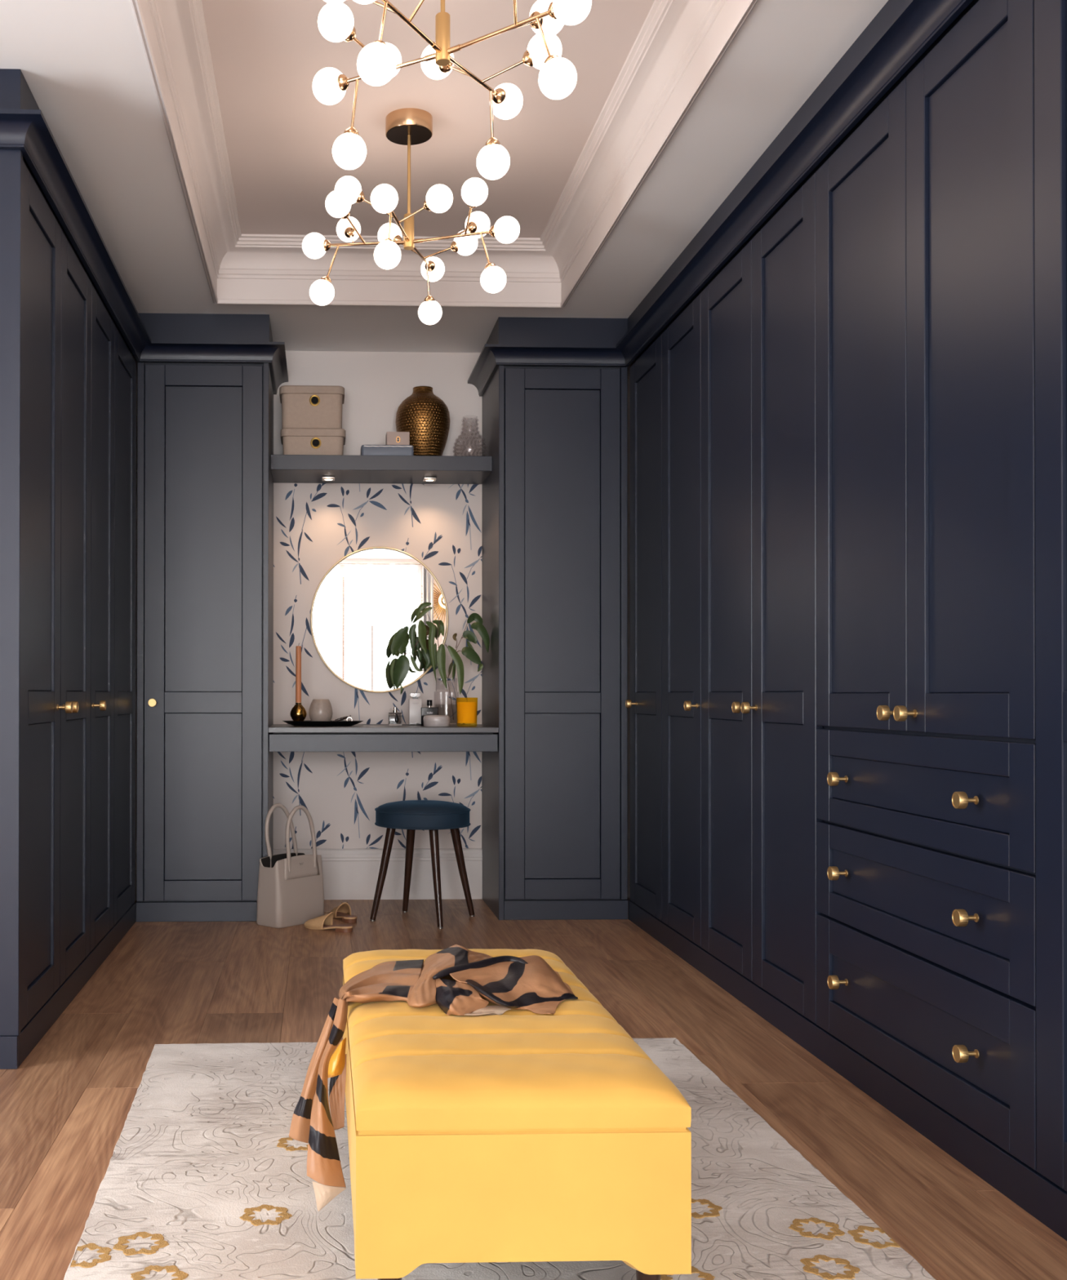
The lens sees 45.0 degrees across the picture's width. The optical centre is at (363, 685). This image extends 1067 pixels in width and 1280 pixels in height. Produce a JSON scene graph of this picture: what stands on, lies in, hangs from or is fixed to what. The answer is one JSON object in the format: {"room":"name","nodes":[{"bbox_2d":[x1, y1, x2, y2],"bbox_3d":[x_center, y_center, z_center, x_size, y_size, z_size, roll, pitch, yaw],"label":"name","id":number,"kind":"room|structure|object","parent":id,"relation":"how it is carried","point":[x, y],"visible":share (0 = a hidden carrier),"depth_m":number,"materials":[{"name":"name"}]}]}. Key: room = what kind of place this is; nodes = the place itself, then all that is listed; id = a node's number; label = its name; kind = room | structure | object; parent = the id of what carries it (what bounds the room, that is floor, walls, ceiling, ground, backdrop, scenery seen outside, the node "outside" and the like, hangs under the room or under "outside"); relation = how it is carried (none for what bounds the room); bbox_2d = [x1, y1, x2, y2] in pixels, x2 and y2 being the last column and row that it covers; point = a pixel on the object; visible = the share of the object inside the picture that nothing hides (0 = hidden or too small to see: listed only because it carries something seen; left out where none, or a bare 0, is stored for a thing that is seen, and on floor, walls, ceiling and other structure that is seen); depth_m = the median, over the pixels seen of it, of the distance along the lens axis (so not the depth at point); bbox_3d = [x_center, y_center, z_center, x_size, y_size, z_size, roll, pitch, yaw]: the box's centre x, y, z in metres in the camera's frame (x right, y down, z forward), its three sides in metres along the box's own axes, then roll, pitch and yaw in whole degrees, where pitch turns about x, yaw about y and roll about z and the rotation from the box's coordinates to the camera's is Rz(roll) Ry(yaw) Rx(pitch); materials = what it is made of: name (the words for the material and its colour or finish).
{"room":"dressing room","nodes":[
{"label":"dressing room","id":0,"kind":"room"},
{"bbox_2d":[130,351,635,900],"bbox_3d":[-0.350,-0.461,5.939,4.400,2.900,0.122,0,0,-2],"label":"wall","id":1,"kind":"structure","parent":0,"point":[316,526],"depth_m":5.89,"materials":[{"name":"beige paper"}]},
{"bbox_2d":[272,848,482,899],"bbox_3d":[0.068,0.872,5.876,0.970,0.234,0.019,0,0,-2],"label":"baseboard","id":2,"kind":"structure","parent":1,"relation":"attached to","point":[347,873],"depth_m":5.87,"materials":[{"name":"white paint"}]},
{"bbox_2d":[273,483,481,848],"bbox_3d":[0.069,-0.093,5.890,0.970,1.696,0.001,0,0,-2],"label":"print","id":3,"kind":"object","parent":1,"relation":"attached to","point":[316,526],"depth_m":5.89,"materials":[{"name":"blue paper"}]},
{"bbox_2d":[310,546,448,693],"bbox_3d":[0.076,-0.307,5.879,0.642,0.679,0.024,0,0,-2],"label":"round mirror","id":4,"kind":"object","parent":1,"relation":"attached to","point":[358,607],"visible":0.93,"depth_m":5.88,"materials":[{"name":"gold metal"}]},
{"bbox_2d":[271,454,492,484],"bbox_3d":[0.076,-0.975,5.719,0.969,0.065,0.354,0,0,-2],"label":"wall shelf","id":5,"kind":"object","parent":1,"relation":"attached to","point":[285,468],"visible":1,"depth_m":5.55,"materials":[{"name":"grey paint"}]},
{"bbox_2d":[280,427,346,455],"bbox_3d":[-0.224,-1.073,5.702,0.289,0.130,0.223,0,0,-2],"label":"storage box","id":6,"kind":"object","parent":5,"relation":"on","point":[295,441],"visible":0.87,"depth_m":5.60,"materials":[{"name":"beige cardboard"}]},
{"bbox_2d":[279,385,344,428],"bbox_3d":[-0.229,-1.232,5.703,0.289,0.187,0.223,0,0,-2],"label":"storage box","id":7,"kind":"object","parent":6,"relation":"on","point":[302,406],"visible":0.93,"depth_m":5.60,"materials":[{"name":"beige cardboard"}]},
{"bbox_2d":[322,475,334,480],"bbox_3d":[-0.156,-0.936,5.718,0.058,0.013,0.072,0,0,-2],"label":"recessed light","id":8,"kind":"object","parent":5,"relation":"attached to","point":[324,477],"visible":1,"depth_m":5.69,"materials":[{"name":"silver metal"}]},
{"bbox_2d":[360,444,413,455],"bbox_3d":[0.106,-1.035,5.629,0.232,0.054,0.103,0,0,-2],"label":"case","id":9,"kind":"object","parent":5,"relation":"on","point":[366,450],"visible":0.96,"depth_m":5.58,"materials":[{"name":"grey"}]},
{"bbox_2d":[386,431,409,444],"bbox_3d":[0.153,-1.093,5.634,0.101,0.059,0.082,0,0,-2],"label":"box","id":10,"kind":"object","parent":9,"relation":"on","point":[392,437],"visible":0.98,"depth_m":5.59,"materials":[{"name":"beige cardboard"}]},
{"bbox_2d":[395,386,449,455],"bbox_3d":[0.272,-1.182,5.777,0.249,0.350,0.249,0,0,-2],"label":"bronze vase","id":11,"kind":"object","parent":5,"relation":"on","point":[423,414],"visible":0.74,"depth_m":5.68,"materials":[{"name":"brown metal"}]},
{"bbox_2d":[422,476,436,481],"bbox_3d":[0.301,-0.935,5.734,0.058,0.013,0.072,0,0,-2],"label":"recessed light","id":12,"kind":"object","parent":5,"relation":"attached to","point":[425,478],"visible":1,"depth_m":5.71,"materials":[{"name":"silver metal"}]},
{"bbox_2d":[452,417,486,455],"bbox_3d":[0.481,-1.110,5.706,0.156,0.206,0.156,0,0,-2],"label":"vase","id":13,"kind":"object","parent":5,"relation":"on","point":[464,418],"visible":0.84,"depth_m":5.70,"materials":[{"name":"clear glass"}]},
{"bbox_2d":[268,724,498,751],"bbox_3d":[0.078,0.227,5.609,0.969,0.102,0.560,0,0,-2],"label":"table","id":14,"kind":"object","parent":1,"relation":"attached to","point":[285,737],"visible":1,"depth_m":5.34,"materials":[{"name":"grey laminate"}]},
{"bbox_2d":[282,720,363,726],"bbox_3d":[-0.176,0.164,5.566,0.360,0.022,0.176,0,0,-2],"label":"tray","id":15,"kind":"object","parent":14,"relation":"on","point":[306,722],"visible":0.94,"depth_m":5.50,"materials":[{"name":"black"}]},
{"bbox_2d":[289,702,306,720],"bbox_3d":[-0.283,0.117,5.568,0.074,0.088,0.074,0,0,-2],"label":"candle holder","id":16,"kind":"object","parent":15,"relation":"on","point":[298,713],"visible":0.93,"depth_m":5.54,"materials":[{"name":"gold metal"}]},
{"bbox_2d":[295,643,301,702],"bbox_3d":[-0.283,-0.058,5.569,0.025,0.262,0.025,0,0,-2],"label":"taper candle","id":17,"kind":"object","parent":16,"relation":"on","point":[298,649],"visible":1,"depth_m":5.56,"materials":[{"name":"brown wax"}]},
{"bbox_2d":[308,699,333,720],"bbox_3d":[-0.185,0.110,5.558,0.105,0.103,0.105,0,0,-2],"label":"tumbler","id":18,"kind":"object","parent":15,"relation":"on","point":[319,709],"visible":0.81,"depth_m":5.52,"materials":[{"name":"beige ceramic"}]},
{"bbox_2d":[333,715,351,720],"bbox_3d":[-0.092,0.144,5.562,0.088,0.033,0.016,0,0,-2],"label":"hair clip","id":19,"kind":"object","parent":15,"relation":"on","point":[346,717],"visible":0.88,"depth_m":5.56,"materials":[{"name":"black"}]},
{"bbox_2d":[388,706,401,725],"bbox_3d":[0.142,0.134,5.605,0.059,0.082,0.037,0,0,-2],"label":"perfume bottle","id":20,"kind":"object","parent":14,"relation":"on","point":[394,717],"visible":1,"depth_m":5.59,"materials":[{"name":"clear glass"}]},
{"bbox_2d":[408,693,422,725],"bbox_3d":[0.232,0.103,5.641,0.058,0.146,0.031,0,0,-2],"label":"perfume bottle","id":21,"kind":"object","parent":14,"relation":"on","point":[415,704],"visible":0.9,"depth_m":5.62,"materials":[{"name":"white glass"}]},
{"bbox_2d":[420,699,438,725],"bbox_3d":[0.293,0.118,5.597,0.077,0.114,0.030,0,0,-2],"label":"perfume bottle","id":22,"kind":"object","parent":14,"relation":"on","point":[428,710],"visible":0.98,"depth_m":5.58,"materials":[{"name":"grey glass"}]},
{"bbox_2d":[423,715,449,726],"bbox_3d":[0.320,0.151,5.513,0.116,0.048,0.116,0,0,-2],"label":"jar","id":23,"kind":"object","parent":14,"relation":"on","point":[428,720],"visible":1,"depth_m":5.46,"materials":[{"name":"grey ceramic"}]},
{"bbox_2d":[457,702,476,723],"bbox_3d":[0.452,0.113,5.518,0.093,0.124,0.093,0,0,-2],"label":"candle","id":24,"kind":"object","parent":14,"relation":"on","point":[466,711],"visible":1,"depth_m":5.48,"materials":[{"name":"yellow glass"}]},
{"bbox_3d":[0.375,0.070,5.706,0.111,0.212,0.111,0,0,-2],"label":"ribbed vase","id":25,"kind":"object","parent":14,"relation":"on","visible":0},
{"bbox_2d":[390,602,489,719],"bbox_3d":[0.346,-0.113,5.666,0.440,0.530,0.224,0,0,15],"label":"potted plant","id":26,"kind":"object","parent":25,"relation":"in","point":[400,642],"visible":1,"depth_m":5.67,"materials":[{"name":"green plant"}]},
{"bbox_2d":[0,0,888,352],"bbox_3d":[-0.194,-1.762,1.347,4.400,0.360,9.285,0,0,-2],"label":"ceiling","id":27,"kind":"structure","parent":0,"point":[83,63],"depth_m":3.88,"materials":[{"name":"white paint"}]},
{"bbox_2d":[302,107,519,324],"bbox_3d":[0.148,-1.510,4.015,0.585,0.575,0.575,0,0,-22],"label":"globe chandelier","id":28,"kind":"object","parent":27,"relation":"hanging from","point":[408,126],"visible":1,"depth_m":3.96,"materials":[{"name":"white glass"}]},
{"bbox_2d":[130,0,758,307],"bbox_3d":[0.167,-1.679,3.425,1.432,0.248,3.488,0,0,-2],"label":"trim","id":29,"kind":"structure","parent":27,"relation":"attached to","point":[679,44],"depth_m":4.29,"materials":[{"name":"white paint"}]},
{"bbox_2d":[312,0,591,179],"bbox_3d":[0.181,-1.512,2.836,0.601,0.584,0.596,0,0,-2],"label":"globe chandelier","id":30,"kind":"object","parent":27,"relation":"hanging from","point":[379,61],"visible":1,"depth_m":2.82,"materials":[{"name":"white glass"}]},
{"bbox_2d":[0,897,1066,1279],"bbox_3d":[-0.196,1.002,1.331,4.400,0.080,9.285,0,0,-2],"label":"floor","id":31,"kind":"structure","parent":0,"point":[64,1109],"depth_m":3.32,"materials":[{"name":"brown wood"}]},
{"bbox_2d":[0,149,91,1035],"bbox_3d":[-1.172,-0.336,3.726,0.642,2.462,1.014,0,0,-2],"label":"wardrobe","id":32,"kind":"object","parent":31,"relation":"on","point":[46,286],"visible":1,"depth_m":3.51,"materials":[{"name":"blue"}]},
{"bbox_2d":[0,68,288,394],"bbox_3d":[-0.810,-1.462,4.489,0.661,0.204,2.935,0,0,14],"label":"crown molding","id":33,"kind":"structure","parent":32,"relation":"attached to","point":[150,337],"depth_m":4.54,"materials":[{"name":"blue paint"}]},
{"bbox_2d":[0,902,135,1069],"bbox_3d":[-1.212,0.937,4.243,0.600,0.083,2.071,0,0,-2],"label":"plinth","id":34,"kind":"object","parent":31,"relation":"on","point":[14,1050],"visible":0.9,"depth_m":3.73,"materials":[{"name":"blue paint"}]},
{"bbox_2d":[84,267,115,952],"bbox_3d":[-1.172,-0.332,4.475,0.592,2.462,0.484,0,0,-2],"label":"wardrobe","id":35,"kind":"object","parent":31,"relation":"on","point":[103,327],"visible":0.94,"depth_m":4.51,"materials":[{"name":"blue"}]},
{"bbox_2d":[108,311,136,925],"bbox_3d":[-1.210,-0.329,4.987,0.550,2.462,0.541,0,0,-2],"label":"wardrobe","id":36,"kind":"object","parent":31,"relation":"on","point":[125,363],"visible":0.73,"depth_m":5.01,"materials":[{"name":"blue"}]},
{"bbox_2d":[136,361,273,921],"bbox_3d":[-0.680,-0.285,5.564,0.549,2.542,0.603,0,0,-2],"label":"tall cabinet","id":37,"kind":"object","parent":31,"relation":"on","point":[205,482],"depth_m":5.31,"materials":[{"name":"black wood"}]},
{"bbox_2d":[256,803,324,928],"bbox_3d":[-0.300,0.738,5.284,0.148,0.493,0.278,0,0,42],"label":"handbag","id":38,"kind":"object","parent":31,"relation":"on","point":[291,892],"visible":0.96,"depth_m":5.21,"materials":[{"name":"beige leather"}]},
{"bbox_2d":[304,911,352,933],"bbox_3d":[-0.141,0.948,5.127,0.232,0.072,0.078,0,0,33],"label":"mule","id":39,"kind":"object","parent":31,"relation":"on","point":[324,922],"visible":1,"depth_m":5.11,"materials":[{"name":"beige leather"}]},
{"bbox_2d":[330,902,356,923],"bbox_3d":[-0.082,0.950,5.370,0.078,0.072,0.232,0,0,-20],"label":"mule","id":40,"kind":"object","parent":31,"relation":"on","point":[344,910],"visible":0.93,"depth_m":5.37,"materials":[{"name":"beige leather"}]},
{"bbox_2d":[369,800,475,928],"bbox_3d":[0.252,0.738,5.360,0.404,0.496,0.404,0,0,35],"label":"stool","id":41,"kind":"object","parent":31,"relation":"on","point":[432,815],"visible":1,"depth_m":5.25,"materials":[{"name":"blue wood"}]},
{"bbox_2d":[63,1037,935,1279],"bbox_3d":[0.202,0.961,2.300,1.448,0.014,2.297,0,0,-2],"label":"rug","id":42,"kind":"object","parent":31,"relation":"on","point":[205,1178],"visible":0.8,"depth_m":2.36,"materials":[{"name":"fabric"}]},
{"bbox_2d":[342,948,691,1279],"bbox_3d":[0.219,0.773,2.389,0.494,0.365,1.055,0,0,-2],"label":"storage bench","id":43,"kind":"object","parent":42,"relation":"on","point":[513,1135],"visible":0.76,"depth_m":1.87,"materials":[{"name":"yellow fabric"}]},
{"bbox_2d":[288,944,577,1211],"bbox_3d":[0.133,0.718,2.457,0.543,0.357,0.581,0,0,-2],"label":"scarf","id":44,"kind":"object","parent":43,"relation":"on","point":[530,983],"visible":1,"depth_m":2.36,"materials":[{"name":"beige fabric"}]},
{"bbox_2d":[481,365,627,919],"bbox_3d":[0.837,-0.283,5.637,0.549,2.542,0.561,0,0,-2],"label":"tall cabinet","id":45,"kind":"object","parent":31,"relation":"on","point":[554,495],"depth_m":5.36,"materials":[{"name":"black wood"}]},
{"bbox_2d":[467,0,973,396],"bbox_3d":[0.873,-1.465,3.610,0.617,0.204,4.630,0,0,-2],"label":"crown molding","id":46,"kind":"structure","parent":45,"relation":"attached to","point":[901,31],"depth_m":3.74,"materials":[{"name":"blue paint"}]},
{"bbox_2d":[625,324,667,920],"bbox_3d":[1.384,-0.325,5.095,0.592,2.462,0.500,0,0,-2],"label":"wardrobe","id":47,"kind":"object","parent":31,"relation":"on","point":[645,703],"visible":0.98,"depth_m":5.11,"materials":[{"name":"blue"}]},
{"bbox_2d":[662,282,707,946],"bbox_3d":[1.401,-0.328,4.597,0.592,2.462,0.496,0,0,-2],"label":"wardrobe","id":48,"kind":"object","parent":31,"relation":"on","point":[681,341],"visible":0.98,"depth_m":4.60,"materials":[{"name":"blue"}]},
{"bbox_2d":[700,159,824,1024],"bbox_3d":[1.427,-0.333,3.846,0.592,2.462,1.006,0,0,-2],"label":"wardrobe","id":49,"kind":"object","parent":31,"relation":"on","point":[758,666],"visible":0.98,"depth_m":3.74,"materials":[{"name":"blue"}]},
{"bbox_2d":[628,900,1066,1240],"bbox_3d":[1.199,0.935,3.325,0.019,0.081,4.067,0,0,-2],"label":"plinth","id":50,"kind":"object","parent":31,"relation":"on","point":[1042,1198],"visible":0.83,"depth_m":2.89,"materials":[{"name":"blue paint"}]},
{"bbox_2d":[815,0,1035,1170],"bbox_3d":[1.461,-0.338,2.833,0.592,2.462,1.022,0,0,-2],"label":"wardrobe","id":51,"kind":"object","parent":31,"relation":"on","point":[925,420],"visible":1,"depth_m":2.71,"materials":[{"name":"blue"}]},
{"bbox_2d":[1033,0,1066,1191],"bbox_3d":[1.516,-0.344,1.816,0.550,2.462,1.014,0,0,-2],"label":"wardrobe","id":52,"kind":"object","parent":31,"relation":"on","point":[1050,16],"visible":1,"depth_m":2.25,"materials":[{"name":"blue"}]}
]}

